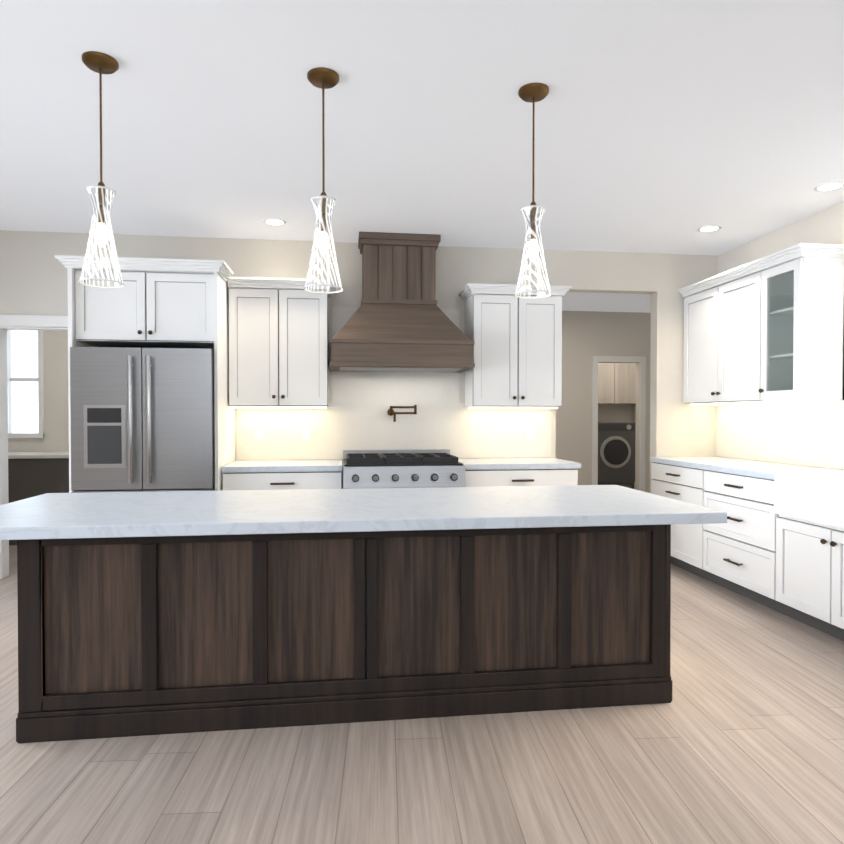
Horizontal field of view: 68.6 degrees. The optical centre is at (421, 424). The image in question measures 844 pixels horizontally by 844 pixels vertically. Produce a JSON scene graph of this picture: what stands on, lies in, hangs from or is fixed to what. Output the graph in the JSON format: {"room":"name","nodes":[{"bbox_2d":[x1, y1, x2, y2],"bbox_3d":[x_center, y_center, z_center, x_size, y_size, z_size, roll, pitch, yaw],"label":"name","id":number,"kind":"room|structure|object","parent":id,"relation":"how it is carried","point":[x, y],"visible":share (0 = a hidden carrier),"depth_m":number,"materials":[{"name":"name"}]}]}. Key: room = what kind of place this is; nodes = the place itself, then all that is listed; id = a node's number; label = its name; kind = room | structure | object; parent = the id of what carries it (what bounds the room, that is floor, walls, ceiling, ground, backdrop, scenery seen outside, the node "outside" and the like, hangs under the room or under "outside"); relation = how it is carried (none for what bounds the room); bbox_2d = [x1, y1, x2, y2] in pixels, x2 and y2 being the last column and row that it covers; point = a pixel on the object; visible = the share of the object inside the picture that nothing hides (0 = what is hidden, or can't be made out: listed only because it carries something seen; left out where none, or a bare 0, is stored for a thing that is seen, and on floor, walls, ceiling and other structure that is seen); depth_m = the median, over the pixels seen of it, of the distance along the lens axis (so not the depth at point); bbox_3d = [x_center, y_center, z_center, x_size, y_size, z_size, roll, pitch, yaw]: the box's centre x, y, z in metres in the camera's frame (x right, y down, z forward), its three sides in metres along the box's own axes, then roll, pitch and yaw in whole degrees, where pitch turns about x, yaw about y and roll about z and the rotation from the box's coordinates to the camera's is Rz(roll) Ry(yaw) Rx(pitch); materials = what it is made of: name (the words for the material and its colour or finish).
{"room":"kitchen","nodes":[
{"label":"kitchen","id":0,"kind":"room"},
{"bbox_2d":[8,330,68,451],"bbox_3d":[-3.307,-0.180,6.926,2.770,2.740,0.120,0,1,-7],"label":"wall","id":1,"kind":"structure","parent":0,"point":[56,422],"depth_m":6.77,"materials":[{"name":"paint"}]},
{"bbox_2d":[7,330,43,437],"bbox_3d":[-4.334,-0.493,6.753,0.410,1.270,0.105,0,1,-7],"label":"window","id":2,"kind":"structure","parent":1,"relation":"in","point":[27,379],"depth_m":6.79,"materials":[{"name":"white glass"}]},
{"bbox_2d":[0,230,716,492],"bbox_3d":[0.025,-0.159,5.345,9.220,2.740,0.123,0,1,-7],"label":"wall","id":3,"kind":"structure","parent":0,"point":[354,415],"depth_m":5.28,"materials":[{"name":"paint"}]},
{"bbox_2d":[0,314,67,578],"bbox_3d":[-2.980,0.176,4.958,0.900,2.085,0.138,0,1,-7],"label":"door frame","id":4,"kind":"structure","parent":3,"relation":"attached to","point":[37,322],"depth_m":4.90,"materials":[{"name":"white wood"}]},
{"bbox_2d":[254,426,262,440],"bbox_3d":[-1.345,0.074,5.106,0.070,0.120,0.008,0,1,-7],"label":"electrical outlet","id":5,"kind":"object","parent":3,"relation":"attached to","point":[258,431],"visible":1,"depth_m":5.10,"materials":[{"name":"white plastic"}]},
{"bbox_2d":[227,276,335,408],"bbox_3d":[-1.098,-0.628,4.927,0.812,0.992,0.402,0,1,-7],"label":"upper cabinet","id":6,"kind":"object","parent":3,"relation":"attached to","point":[278,343],"visible":0.83,"depth_m":4.78,"materials":[{"name":"white wood"}]},
{"bbox_2d":[301,426,309,440],"bbox_3d":[-0.969,0.073,5.154,0.070,0.120,0.008,0,1,-7],"label":"electrical outlet","id":7,"kind":"object","parent":3,"relation":"attached to","point":[305,433],"visible":1,"depth_m":5.15,"materials":[{"name":"white plastic"}]},
{"bbox_2d":[329,232,474,372],"bbox_3d":[-0.178,-0.981,4.956,1.106,1.082,0.569,0,1,-7],"label":"range hood","id":8,"kind":"object","parent":3,"relation":"attached to","point":[399,320],"visible":1,"depth_m":4.87,"materials":[{"name":"brown wood"}]},
{"bbox_2d":[387,405,416,421],"bbox_3d":[-0.165,-0.097,5.175,0.240,0.140,0.166,0,1,-7],"label":"pot filler","id":9,"kind":"object","parent":3,"relation":"attached to","point":[390,412],"visible":1,"depth_m":5.17,"materials":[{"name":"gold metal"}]},
{"bbox_2d":[458,283,571,408],"bbox_3d":[0.763,-0.631,5.165,0.860,0.992,0.402,0,1,-7],"label":"upper cabinet","id":10,"kind":"object","parent":3,"relation":"attached to","point":[517,353],"visible":0.94,"depth_m":5.02,"materials":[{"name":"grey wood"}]},
{"bbox_2d":[525,426,532,439],"bbox_3d":[0.936,0.070,5.397,0.070,0.120,0.008,0,1,-7],"label":"electrical outlet","id":11,"kind":"object","parent":3,"relation":"attached to","point":[528,432],"visible":1,"depth_m":5.39,"materials":[{"name":"white plastic"}]},
{"bbox_2d":[0,545,843,843],"bbox_3d":[0.206,1.260,3.947,9.220,0.060,13.120,0,1,-7],"label":"floor","id":12,"kind":"structure","parent":0,"point":[738,739],"depth_m":2.25,"materials":[{"name":"brown wood"}]},
{"bbox_2d":[8,451,68,544],"bbox_3d":[-3.368,0.745,6.541,2.490,0.900,0.645,0,1,-7],"label":"base cabinet","id":13,"kind":"object","parent":12,"relation":"on","point":[31,474],"depth_m":6.18,"materials":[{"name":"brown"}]},
{"bbox_2d":[70,347,214,492],"bbox_3d":[-1.968,0.343,4.593,0.925,1.755,0.822,0,1,-7],"label":"fridge","id":14,"kind":"object","parent":12,"relation":"on","point":[142,419],"visible":0.65,"depth_m":4.25,"materials":[{"name":"silver metal"}]},
{"bbox_2d":[54,255,234,492],"bbox_3d":[-1.976,0.035,4.637,1.106,2.370,0.773,0,1,-7],"label":"cabinet","id":15,"kind":"object","parent":12,"relation":"on","point":[164,303],"visible":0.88,"depth_m":4.36,"materials":[{"name":"white wood"}]},
{"bbox_2d":[221,460,342,490],"bbox_3d":[-1.054,0.758,4.819,0.864,0.920,0.664,0,1,-7],"label":"base cabinet","id":16,"kind":"object","parent":12,"relation":"on","point":[278,474],"visible":0.17,"depth_m":4.53,"materials":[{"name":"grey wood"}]},
{"bbox_2d":[16,525,671,742],"bbox_3d":[-0.274,0.814,2.901,2.749,0.859,0.624,0,1,-7],"label":"kitchen island","id":17,"kind":"object","parent":12,"relation":"on","point":[155,613],"depth_m":2.60,"materials":[{"name":"brown wood"}]},
{"bbox_2d":[0,485,726,540],"bbox_3d":[-0.328,0.367,2.783,2.990,0.044,1.010,0,1,-7],"label":"island countertop","id":18,"kind":"structure","parent":17,"relation":"on","point":[227,513],"depth_m":2.49,"materials":[{"name":"white stone"}]},
{"bbox_2d":[343,449,465,488],"bbox_3d":[-0.166,0.717,4.885,0.906,1.000,0.758,0,1,-7],"label":"range","id":19,"kind":"object","parent":12,"relation":"on","point":[401,468],"visible":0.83,"depth_m":4.59,"materials":[{"name":"silver metal"}]},
{"bbox_2d":[458,458,580,486],"bbox_3d":[0.739,0.755,5.048,0.922,0.920,0.664,0,1,-7],"label":"base cabinet","id":20,"kind":"object","parent":12,"relation":"on","point":[488,472],"visible":0.29,"depth_m":4.76,"materials":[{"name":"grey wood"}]},
{"bbox_2d":[598,422,635,488],"bbox_3d":[2.965,0.553,10.004,0.670,1.190,0.805,0,1,-7],"label":"washer","id":21,"kind":"object","parent":12,"relation":"on","point":[616,453],"visible":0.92,"depth_m":9.63,"materials":[{"name":"grey metal"}]},
{"bbox_2d":[650,456,744,573],"bbox_3d":[2.391,0.750,5.181,0.670,0.926,0.808,0,1,-7],"label":"base cabinet","id":22,"kind":"object","parent":12,"relation":"on","point":[673,477],"depth_m":5.13,"materials":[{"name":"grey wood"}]},
{"bbox_2d":[694,460,819,605],"bbox_3d":[2.493,0.761,4.383,0.670,0.926,0.800,0,1,-7],"label":"base cabinet","id":23,"kind":"object","parent":12,"relation":"on","point":[731,555],"depth_m":4.40,"materials":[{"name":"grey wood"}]},
{"bbox_2d":[766,468,843,640],"bbox_3d":[2.601,0.772,3.535,0.670,0.926,0.910,0,1,-7],"label":"base cabinet","id":24,"kind":"object","parent":12,"relation":"on","point":[775,542],"depth_m":3.70,"materials":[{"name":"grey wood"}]},
{"bbox_2d":[0,0,843,312],"bbox_3d":[0.206,-1.540,3.909,9.220,0.060,13.120,0,1,-7],"label":"ceiling","id":25,"kind":"structure","parent":0,"point":[662,126],"depth_m":3.04,"materials":[{"name":"paint"}]},
{"bbox_2d":[79,51,124,287],"bbox_3d":[-1.317,-1.035,2.542,0.168,0.911,0.168,0,1,-7],"label":"pendant light","id":26,"kind":"object","parent":25,"relation":"hanging from","point":[94,61],"visible":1,"depth_m":2.53,"materials":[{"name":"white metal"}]},
{"bbox_2d":[263,219,285,225],"bbox_3d":[-1.102,-1.518,4.639,0.170,0.004,0.170,0,1,-7],"label":"recessed light","id":27,"kind":"object","parent":25,"relation":"in","point":[276,222],"visible":1,"depth_m":4.64,"materials":[{"name":"white"}]},
{"bbox_2d":[304,67,342,293],"bbox_3d":[-0.423,-1.037,2.656,0.168,0.911,0.168,0,1,-7],"label":"pendant light","id":28,"kind":"object","parent":25,"relation":"hanging from","point":[322,78],"visible":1,"depth_m":2.64,"materials":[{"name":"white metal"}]},
{"bbox_2d":[514,83,551,298],"bbox_3d":[0.499,-1.038,2.774,0.168,0.911,0.168,0,1,-7],"label":"pendant light","id":29,"kind":"object","parent":25,"relation":"hanging from","point":[533,93],"visible":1,"depth_m":2.76,"materials":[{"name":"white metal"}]},
{"bbox_2d":[697,225,720,231],"bbox_3d":[2.229,-1.520,4.803,0.170,0.004,0.170,0,1,-7],"label":"recessed light","id":30,"kind":"object","parent":25,"relation":"in","point":[711,228],"visible":1,"depth_m":4.79,"materials":[{"name":"white"}]},
{"bbox_2d":[814,181,843,191],"bbox_3d":[2.584,-1.508,3.921,0.170,0.004,0.170,0,1,-7],"label":"recessed light","id":31,"kind":"object","parent":25,"relation":"in","point":[828,186],"visible":1,"depth_m":3.92,"materials":[{"name":"white"}]},
{"bbox_2d":[556,311,650,492],"bbox_3d":[2.061,-0.203,8.620,3.690,2.740,0.120,0,1,-7],"label":"wall","id":32,"kind":"structure","parent":0,"point":[587,336],"depth_m":8.59,"materials":[{"name":"paint"}]},
{"bbox_2d":[592,356,645,491],"bbox_3d":[2.749,0.105,8.643,0.780,2.123,0.018,0,1,-7],"label":"door frame","id":33,"kind":"structure","parent":32,"relation":"attached to","point":[597,359],"depth_m":8.62,"materials":[{"name":"white wood"}]},
{"bbox_2d":[598,404,630,421],"bbox_3d":[2.633,-0.228,10.457,1.850,2.740,0.120,0,1,-7],"label":"wall","id":34,"kind":"structure","parent":0,"point":[614,412],"depth_m":10.48,"materials":[{"name":"paint"}]},
{"bbox_2d":[598,363,617,403],"bbox_3d":[2.901,-0.680,10.228,0.425,0.670,0.378,0,1,-7],"label":"upper cabinet","id":35,"kind":"object","parent":34,"relation":"attached to","point":[616,383],"depth_m":10.05,"materials":[{"name":"beige wood"}]},
{"bbox_2d":[610,363,635,403],"bbox_3d":[3.322,-0.680,10.282,0.425,0.670,0.378,0,1,-7],"label":"upper cabinet","id":36,"kind":"object","parent":34,"relation":"attached to","point":[626,371],"depth_m":10.09,"materials":[{"name":"beige wood"}]},
{"bbox_2d":[631,404,635,488],"bbox_3d":[3.903,-0.199,8.291,0.120,2.740,4.740,0,1,-7],"label":"wall","id":37,"kind":"structure","parent":0,"point":[633,412],"depth_m":10.40,"materials":[{"name":"paint"}]},
{"bbox_2d":[716,201,843,469],"bbox_3d":[3.236,-0.110,1.699,0.123,2.740,7.930,0,1,-7],"label":"wall","id":38,"kind":"structure","parent":0,"point":[742,431],"depth_m":4.72,"materials":[{"name":"paint"}]},
{"bbox_2d":[678,243,843,404],"bbox_3d":[2.577,-0.684,4.838,0.382,1.037,1.496,0,1,-7],"label":"upper cabinet","id":39,"kind":"object","parent":38,"relation":"attached to","point":[768,329],"visible":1,"depth_m":4.53,"materials":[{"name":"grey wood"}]}
]}

